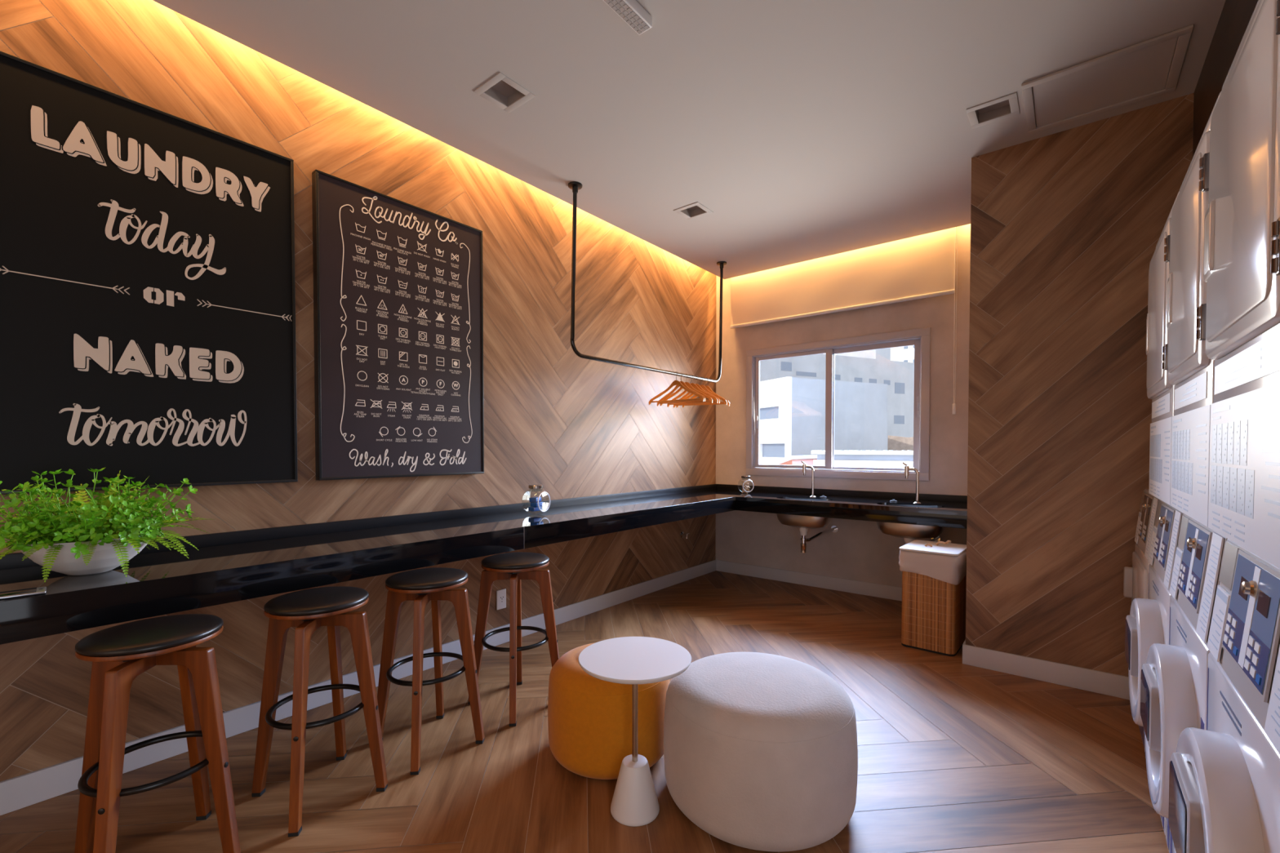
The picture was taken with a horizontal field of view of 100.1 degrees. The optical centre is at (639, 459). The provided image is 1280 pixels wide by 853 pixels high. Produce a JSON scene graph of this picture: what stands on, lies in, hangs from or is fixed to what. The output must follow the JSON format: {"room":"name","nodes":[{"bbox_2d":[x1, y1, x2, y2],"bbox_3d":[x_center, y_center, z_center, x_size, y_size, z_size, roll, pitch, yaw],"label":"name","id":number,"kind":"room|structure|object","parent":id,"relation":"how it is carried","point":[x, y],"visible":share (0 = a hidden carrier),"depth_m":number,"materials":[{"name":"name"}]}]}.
{"room":"laundry","nodes":[
{"label":"laundry","id":0,"kind":"room"},
{"bbox_2d":[0,0,715,782],"bbox_3d":[-1.511,-0.371,2.503,0.001,3.060,7.215,1,1,39],"label":"wall","id":1,"kind":"structure","parent":0,"point":[571,425],"depth_m":2.94,"materials":[{"name":"brown wood"}]},
{"bbox_2d":[0,50,297,494],"bbox_3d":[-1.830,-0.609,2.062,0.046,1.430,0.883,1,1,39],"label":"framed sign","id":2,"kind":"object","parent":1,"relation":"attached to","point":[148,277],"visible":1,"depth_m":1.99,"materials":[{"name":"black"}]},
{"bbox_2d":[0,559,715,815],"bbox_3d":[-1.504,1.105,2.528,0.015,0.108,7.215,1,1,39],"label":"baseboard","id":3,"kind":"structure","parent":1,"relation":"attached to","point":[18,793],"depth_m":2.32,"materials":[{"name":"white paint"}]},
{"bbox_2d":[0,484,716,569],"bbox_3d":[-1.063,0.311,3.054,0.020,0.050,5.814,1,1,39],"label":"backsplash","id":4,"kind":"structure","parent":1,"relation":"attached to","point":[11,561],"depth_m":2.62,"materials":[{"name":"black stone"}]},
{"bbox_2d":[311,168,484,480],"bbox_3d":[-1.218,-0.623,2.822,0.046,1.423,0.891,1,1,39],"label":"framed sign","id":5,"kind":"object","parent":1,"relation":"attached to","point":[398,285],"visible":1,"depth_m":2.74,"materials":[{"name":"black"}]},
{"bbox_2d":[0,484,967,644],"bbox_3d":[-0.177,0.382,2.342,2.295,0.162,5.814,1,1,39],"label":"countertop","id":6,"kind":"structure","parent":1,"relation":"attached to","point":[231,566],"depth_m":2.29,"materials":[{"name":"black stone"}]},
{"bbox_2d":[0,586,46,599],"bbox_3d":[-1.704,0.363,1.434,0.074,0.009,0.156,1,2,43],"label":"mobile phone","id":7,"kind":"object","parent":6,"relation":"on","point":[41,590],"visible":1,"depth_m":1.45,"materials":[{"name":"silver metal"}]},
{"bbox_2d":[20,534,149,575],"bbox_3d":[-1.765,0.302,1.721,0.314,0.119,0.314,1,1,39],"label":"bowl","id":8,"kind":"object","parent":6,"relation":"on","point":[104,558],"depth_m":1.63,"materials":[{"name":"white ceramic"}]},
{"bbox_2d":[0,466,209,582],"bbox_3d":[-1.748,0.195,1.718,0.612,0.334,0.548,-1,1,-28],"label":"potted fern","id":9,"kind":"object","parent":6,"relation":"on","point":[95,538],"visible":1,"depth_m":1.63,"materials":[{"name":"green plant"}]},
{"bbox_2d":[528,484,550,511],"bbox_3d":[-0.630,0.242,3.254,0.125,0.177,0.156,1,1,27],"label":"glass jar","id":10,"kind":"object","parent":6,"relation":"on","point":[530,486],"visible":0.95,"depth_m":3.22,"materials":[{"name":"clear glass"}]},
{"bbox_2d":[528,506,542,511],"bbox_3d":[-0.637,0.297,3.256,0.048,0.026,0.068,1,1,35],"label":"soap bar","id":11,"kind":"object","parent":10,"relation":"in","point":[530,508],"visible":0.82,"depth_m":3.23,"materials":[{"name":"blue"}]},
{"bbox_2d":[530,501,543,506],"bbox_3d":[-0.626,0.270,3.256,0.048,0.026,0.068,1,1,27],"label":"soap bar","id":12,"kind":"object","parent":11,"relation":"on","point":[532,504],"visible":0.9,"depth_m":3.23,"materials":[{"name":"blue"}]},
{"bbox_2d":[528,497,541,502],"bbox_3d":[-0.635,0.242,3.256,0.049,0.029,0.068,0,1,19],"label":"soap bar","id":13,"kind":"object","parent":12,"relation":"on","point":[533,499],"visible":0.97,"depth_m":3.23,"materials":[{"name":"blue"}]},
{"bbox_2d":[737,475,754,492],"bbox_3d":[0.946,0.222,4.789,0.136,0.155,0.110,0,1,-13],"label":"glass jar","id":14,"kind":"object","parent":6,"relation":"on","point":[742,477],"visible":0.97,"depth_m":4.75,"materials":[{"name":"clear glass"}]},
{"bbox_2d":[776,513,838,552],"bbox_3d":[1.409,0.538,4.400,0.488,0.400,0.620,1,1,39],"label":"sink","id":15,"kind":"object","parent":6,"relation":"in","point":[803,523],"visible":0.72,"depth_m":4.21,"materials":[{"name":"silver metal"}]},
{"bbox_2d":[799,528,808,535],"bbox_3d":[1.304,0.572,4.271,0.068,0.063,0.068,1,1,39],"label":"drain pipe","id":16,"kind":"object","parent":15,"relation":"attached to","point":[803,531],"depth_m":4.25,"materials":[{"name":"silver metal"}]},
{"bbox_2d":[800,461,816,497],"bbox_3d":[1.387,0.158,4.413,0.126,0.299,0.052,1,1,39],"label":"tap","id":17,"kind":"object","parent":6,"relation":"on","point":[805,466],"visible":1,"depth_m":4.39,"materials":[{"name":"silver metal"}]},
{"bbox_2d":[876,521,943,544],"bbox_3d":[2.008,0.548,3.917,0.488,0.400,0.620,1,1,39],"label":"sink","id":18,"kind":"object","parent":6,"relation":"in","point":[909,532],"visible":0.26,"depth_m":3.69,"materials":[{"name":"silver metal"}]},
{"bbox_2d":[902,462,920,503],"bbox_3d":[1.975,0.168,3.896,0.126,0.299,0.052,1,1,39],"label":"tap","id":19,"kind":"object","parent":6,"relation":"on","point":[907,468],"visible":1,"depth_m":3.87,"materials":[{"name":"silver metal"}]},
{"bbox_2d":[496,588,506,609],"bbox_3d":[-0.860,0.867,3.327,0.008,0.120,0.070,1,1,39],"label":"wall socket","id":20,"kind":"object","parent":1,"relation":"attached to","point":[500,594],"visible":1,"depth_m":3.32,"materials":[{"name":"white plastic"}]},
{"bbox_2d":[680,531,689,538],"bbox_3d":[0.406,0.683,4.849,0.070,0.058,0.056,1,1,39],"label":"tap","id":21,"kind":"object","parent":1,"relation":"attached to","point":[682,534],"visible":1,"depth_m":4.85,"materials":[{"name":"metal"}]},
{"bbox_2d":[0,570,1168,852],"bbox_3d":[-0.069,1.183,1.373,3.700,0.001,7.215,1,1,39],"label":"floor","id":22,"kind":"structure","parent":0,"point":[954,756],"depth_m":2.00,"materials":[{"name":"brown wood"}]},
{"bbox_2d":[74,613,240,852],"bbox_3d":[-1.395,0.826,1.546,0.355,0.706,0.316,1,1,39],"label":"bar stool","id":23,"kind":"object","parent":22,"relation":"on","point":[119,654],"visible":1,"depth_m":1.52,"materials":[{"name":"brown wood"}]},
{"bbox_2d":[75,613,223,657],"bbox_3d":[-1.395,0.490,1.540,0.314,0.035,0.314,1,1,39],"label":"cushion","id":24,"kind":"object","parent":23,"relation":"on","point":[157,636],"depth_m":1.47,"materials":[{"name":"black leather"}]},
{"bbox_2d":[251,586,387,837],"bbox_3d":[-1.126,0.819,1.884,0.355,0.706,0.316,1,1,37],"label":"bar stool","id":25,"kind":"object","parent":22,"relation":"on","point":[309,610],"visible":1,"depth_m":1.86,"materials":[{"name":"brown wood"}]},
{"bbox_2d":[263,586,368,616],"bbox_3d":[-1.126,0.484,1.877,0.314,0.035,0.314,1,1,37],"label":"cushion","id":26,"kind":"object","parent":25,"relation":"on","point":[336,600],"depth_m":1.81,"materials":[{"name":"black leather"}]},
{"bbox_2d":[377,567,484,775],"bbox_3d":[-0.870,0.812,2.203,0.355,0.706,0.316,1,2,40],"label":"bar stool","id":27,"kind":"object","parent":22,"relation":"on","point":[434,584],"visible":0.99,"depth_m":2.19,"materials":[{"name":"brown wood"}]},
{"bbox_2d":[385,567,467,590],"bbox_3d":[-0.870,0.477,2.196,0.314,0.035,0.314,1,2,40],"label":"cushion","id":28,"kind":"object","parent":27,"relation":"on","point":[434,578],"depth_m":2.12,"materials":[{"name":"black leather"}]},
{"bbox_2d":[467,551,559,726],"bbox_3d":[-0.590,0.805,2.550,0.355,0.706,0.316,1,2,40],"label":"bar stool","id":29,"kind":"object","parent":22,"relation":"on","point":[517,566],"visible":0.98,"depth_m":2.53,"materials":[{"name":"brown wood"}]},
{"bbox_2d":[480,551,549,569],"bbox_3d":[-0.590,0.470,2.543,0.314,0.035,0.314,1,2,40],"label":"cushion","id":30,"kind":"object","parent":29,"relation":"on","point":[518,560],"depth_m":2.46,"materials":[{"name":"black leather"}]},
{"bbox_2d":[547,643,670,779],"bbox_3d":[-0.122,0.968,2.141,0.486,0.393,0.485,1,1,39],"label":"pouf","id":31,"kind":"object","parent":22,"relation":"on","point":[589,717],"visible":0.6,"depth_m":1.93,"materials":[{"name":"yellow fabric"}]},
{"bbox_2d":[577,636,691,826],"bbox_3d":[-0.017,0.913,1.790,0.375,0.519,0.375,1,1,39],"label":"side table","id":32,"kind":"object","parent":22,"relation":"on","point":[633,661],"visible":1,"depth_m":1.75,"materials":[{"name":"white paint"}]},
{"bbox_2d":[663,652,857,852],"bbox_3d":[0.411,0.962,1.875,0.654,0.417,0.655,1,1,39],"label":"pouf","id":33,"kind":"object","parent":22,"relation":"on","point":[761,749],"visible":0.98,"depth_m":1.62,"materials":[{"name":"beige off-white wool boucle fabric"}]},
{"bbox_2d":[898,540,966,656],"bbox_3d":[1.832,0.822,3.337,0.332,0.640,0.412,1,2,41],"label":"laundry hamper","id":34,"kind":"object","parent":22,"relation":"on","point":[934,574],"visible":0.97,"depth_m":3.20,"materials":[{"name":"brown wicker"}]},
{"bbox_2d":[1123,488,1159,752],"bbox_3d":[2.362,0.655,2.123,0.640,1.024,0.569,1,1,39],"label":"washing machine","id":35,"kind":"object","parent":22,"relation":"on","point":[1135,578],"visible":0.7,"depth_m":2.27,"materials":[{"name":"white metal"}]},
{"bbox_2d":[1124,499,1183,835],"bbox_3d":[1.988,0.664,1.687,0.674,1.024,0.569,1,1,39],"label":"washing machine","id":36,"kind":"object","parent":22,"relation":"on","point":[1147,624],"visible":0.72,"depth_m":1.79,"materials":[{"name":"white metal"}]},
{"bbox_2d":[1146,191,1179,505],"bbox_3d":[2.007,-0.336,1.651,0.626,0.955,0.571,1,1,39],"label":"dryer","id":37,"kind":"object","parent":36,"relation":"on","point":[1162,393],"visible":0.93,"depth_m":1.77,"materials":[{"name":"white metal"}]},
{"bbox_2d":[1140,513,1226,852],"bbox_3d":[1.628,0.673,1.239,0.674,1.024,0.569,1,1,39],"label":"washing machine","id":38,"kind":"object","parent":22,"relation":"on","point":[1174,680],"visible":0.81,"depth_m":1.33,"materials":[{"name":"white metal"}]},
{"bbox_2d":[1166,90,1222,527],"bbox_3d":[1.647,-0.327,1.203,0.626,0.955,0.571,1,1,39],"label":"dryer","id":39,"kind":"object","parent":38,"relation":"on","point":[1191,372],"visible":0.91,"depth_m":1.32,"materials":[{"name":"white metal"}]},
{"bbox_2d":[1168,538,1279,852],"bbox_3d":[1.267,0.682,0.791,0.674,1.024,0.569,1,1,39],"label":"washing machine","id":40,"kind":"object","parent":22,"relation":"on","point":[1224,777],"visible":0.99,"depth_m":0.91,"materials":[{"name":"white metal"}]},
{"bbox_2d":[1203,0,1279,568],"bbox_3d":[1.286,-0.318,0.756,0.626,0.955,0.571,1,1,39],"label":"dryer","id":41,"kind":"object","parent":40,"relation":"on","point":[1242,258],"visible":1,"depth_m":0.89,"materials":[{"name":"white metal"}]},
{"bbox_2d":[152,0,1225,279],"bbox_3d":[-0.057,-1.787,1.329,3.900,0.300,7.455,1,1,39],"label":"ceiling","id":42,"kind":"structure","parent":0,"point":[808,130],"depth_m":2.37,"materials":[{"name":"grey paint"}]},
{"bbox_2d":[473,71,535,112],"bbox_3d":[-0.613,-1.677,2.427,0.196,0.044,0.196,1,1,39],"label":"recessed light","id":43,"kind":"object","parent":42,"relation":"in","point":[500,90],"visible":0.99,"depth_m":2.45,"materials":[{"name":"grey paint"}]},
{"bbox_2d":[603,0,652,35],"bbox_3d":[-0.069,-1.627,1.904,0.064,0.042,0.290,1,1,39],"label":"emergency light","id":44,"kind":"object","parent":42,"relation":"attached to","point":[631,11],"visible":1,"depth_m":1.94,"materials":[{"name":"white plastic"}]},
{"bbox_2d":[568,181,726,382],"bbox_3d":[0.156,-1.168,3.965,0.088,1.045,1.846,1,1,39],"label":"rail","id":45,"kind":"object","parent":42,"relation":"hanging from","point":[575,186],"visible":1,"depth_m":3.36,"materials":[{"name":"black metal"}]},
{"bbox_2d":[648,371,704,404],"bbox_3d":[0.276,-0.556,4.123,0.470,0.245,0.024,0,1,30],"label":"clothes hanger","id":46,"kind":"object","parent":45,"relation":"hanging from","point":[675,382],"visible":1,"depth_m":4.12,"materials":[{"name":"brown wood"}]},
{"bbox_2d":[657,372,705,405],"bbox_3d":[0.317,-0.557,4.175,0.470,0.245,0.024,-1,1,42],"label":"clothes hanger","id":47,"kind":"object","parent":45,"relation":"hanging from","point":[682,383],"visible":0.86,"depth_m":4.20,"materials":[{"name":"brown wood"}]},
{"bbox_2d":[660,373,712,405],"bbox_3d":[0.363,-0.558,4.233,0.470,0.245,0.024,0,1,34],"label":"clothes hanger","id":48,"kind":"object","parent":45,"relation":"hanging from","point":[687,384],"visible":0.87,"depth_m":4.22,"materials":[{"name":"brown wood"}]},
{"bbox_2d":[666,374,718,407],"bbox_3d":[0.417,-0.560,4.299,0.470,0.245,0.024,0,1,37],"label":"clothes hanger","id":49,"kind":"object","parent":45,"relation":"hanging from","point":[694,385],"visible":0.85,"depth_m":4.29,"materials":[{"name":"brown wood"}]},
{"bbox_2d":[673,375,719,408],"bbox_3d":[0.454,-0.561,4.346,0.470,0.245,0.024,-1,0,44],"label":"clothes hanger","id":50,"kind":"object","parent":45,"relation":"hanging from","point":[697,384],"visible":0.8,"depth_m":4.34,"materials":[{"name":"brown wood"}]},
{"bbox_2d":[675,376,727,407],"bbox_3d":[0.504,-0.562,4.409,0.470,0.245,0.024,0,1,35],"label":"clothes hanger","id":51,"kind":"object","parent":45,"relation":"hanging from","point":[701,385],"visible":0.8,"depth_m":4.38,"materials":[{"name":"brown wood"}]},
{"bbox_2d":[682,377,729,407],"bbox_3d":[0.551,-0.563,4.473,0.470,0.245,0.024,3,3,41],"label":"clothes hanger","id":52,"kind":"object","parent":45,"relation":"hanging from","point":[706,385],"visible":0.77,"depth_m":4.45,"materials":[{"name":"brown wood"}]},
{"bbox_2d":[673,201,713,220],"bbox_3d":[0.362,-1.702,3.629,0.196,0.044,0.196,1,1,39],"label":"recessed light","id":53,"kind":"object","parent":42,"relation":"in","point":[695,210],"visible":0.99,"depth_m":3.67,"materials":[{"name":"grey paint"}]},
{"bbox_2d":[966,92,1019,128],"bbox_3d":[1.684,-1.680,2.555,0.196,0.044,0.196,1,1,39],"label":"recessed light","id":54,"kind":"object","parent":42,"relation":"in","point":[1006,106],"visible":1,"depth_m":2.58,"materials":[{"name":"grey paint"}]},
{"bbox_2d":[1021,24,1193,134],"bbox_3d":[2.035,-1.652,2.379,0.532,0.011,0.470,1,1,39],"label":"access hatch","id":55,"kind":"object","parent":42,"relation":"attached to","point":[1139,72],"visible":1,"depth_m":2.35,"materials":[{"name":"grey paint"}]},
{"bbox_2d":[715,223,970,586],"bbox_3d":[2.198,-0.406,4.238,3.800,3.060,0.140,1,1,39],"label":"wall","id":56,"kind":"structure","parent":0,"point":[859,551],"depth_m":4.51,"materials":[{"name":"paint"}]},
{"bbox_2d":[715,560,902,600],"bbox_3d":[1.643,1.063,4.615,2.270,0.108,0.015,1,1,39],"label":"baseboard","id":57,"kind":"structure","parent":56,"relation":"attached to","point":[888,592],"depth_m":4.70,"materials":[{"name":"white paint"}]},
{"bbox_2d":[746,327,930,480],"bbox_3d":[1.649,-0.435,4.642,1.557,1.178,0.118,1,1,39],"label":"window","id":58,"kind":"structure","parent":56,"relation":"in","point":[920,338],"depth_m":4.58,"materials":[{"name":"grey"}]},
{"bbox_2d":[716,484,967,502],"bbox_3d":[1.648,0.280,4.591,2.275,0.050,0.020,1,1,39],"label":"backsplash","id":59,"kind":"structure","parent":56,"relation":"attached to","point":[949,498],"depth_m":4.47,"materials":[{"name":"black stone"}]},
{"bbox_2d":[729,226,957,414],"bbox_3d":[1.601,-1.121,4.537,1.887,1.548,0.056,1,1,39],"label":"roller blind","id":60,"kind":"object","parent":56,"relation":"attached to","point":[922,266],"visible":0.8,"depth_m":4.41,"materials":[{"name":"beige fabric"}]},
{"bbox_2d":[890,345,914,362],"bbox_3d":[31.679,-7.987,59.046,5.700,26.000,8.050,1,1,39],"label":"sky","id":61,"kind":"structure","parent":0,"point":[905,353],"depth_m":56.88,"materials":[{"name":"white"}]},
{"bbox_2d":[965,93,1194,676],"bbox_3d":[2.734,-0.381,2.991,1.402,3.060,1.130,1,1,39],"label":"wall pillar","id":62,"kind":"structure","parent":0,"point":[1067,226],"depth_m":2.73,"materials":[{"name":"brown wood"}]},
{"bbox_2d":[962,639,1129,700],"bbox_3d":[2.684,1.095,3.041,1.325,0.108,1.129,1,1,39],"label":"baseboard","id":63,"kind":"structure","parent":62,"relation":"attached to","point":[1082,678],"depth_m":2.78,"materials":[{"name":"white paint"}]},
{"bbox_2d":[1192,0,1257,156],"bbox_3d":[0.806,-1.333,-0.110,0.540,0.990,6.083,1,1,39],"label":"wall","id":64,"kind":"structure","parent":0,"point":[1234,19],"depth_m":2.00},
{"label":"outside","id":65,"kind":"structure","parent":0,"visible":0},
{"bbox_3d":[22.157,5.429,43.583,100.000,0.200,84.500,1,1,39],"label":"ground","id":66,"kind":"structure","parent":65,"visible":0},
{"bbox_2d":[769,455,817,465],"bbox_3d":[2.518,2.938,11.258,2.480,6.090,2.600,1,1,39],"label":"house","id":67,"kind":"structure","parent":66,"relation":"on","point":[793,460],"depth_m":9.66,"materials":[{"name":"white concrete"}]},
{"bbox_2d":[759,376,887,464],"bbox_3d":[4.251,1.749,18.600,3.810,8.170,7.000,-1,1,-25],"label":"building","id":68,"kind":"structure","parent":66,"relation":"on","point":[793,409],"depth_m":15.28,"materials":[{"name":"white painted plaster"},{"name":"window glass"}]},
{"bbox_2d":[760,347,914,450],"bbox_3d":[9.774,-1.085,34.319,26.000,13.200,9.010,-1,1,-25],"label":"building","id":69,"kind":"structure","parent":66,"relation":"on","point":[876,366],"depth_m":31.18,"materials":[{"name":"grey concrete"}]},
{"bbox_2d":[811,450,913,471],"bbox_3d":[6.001,2.939,8.838,5.300,6.186,3.200,1,1,39],"label":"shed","id":70,"kind":"object","parent":66,"relation":"on","point":[855,459],"visible":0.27,"depth_m":8.64,"materials":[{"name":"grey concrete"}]},
{"bbox_2d":[887,435,913,450],"bbox_3d":[10.071,2.507,17.944,3.350,6.680,0.500,1,1,39],"label":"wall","id":71,"kind":"structure","parent":66,"relation":"on","point":[895,442],"depth_m":18.46,"materials":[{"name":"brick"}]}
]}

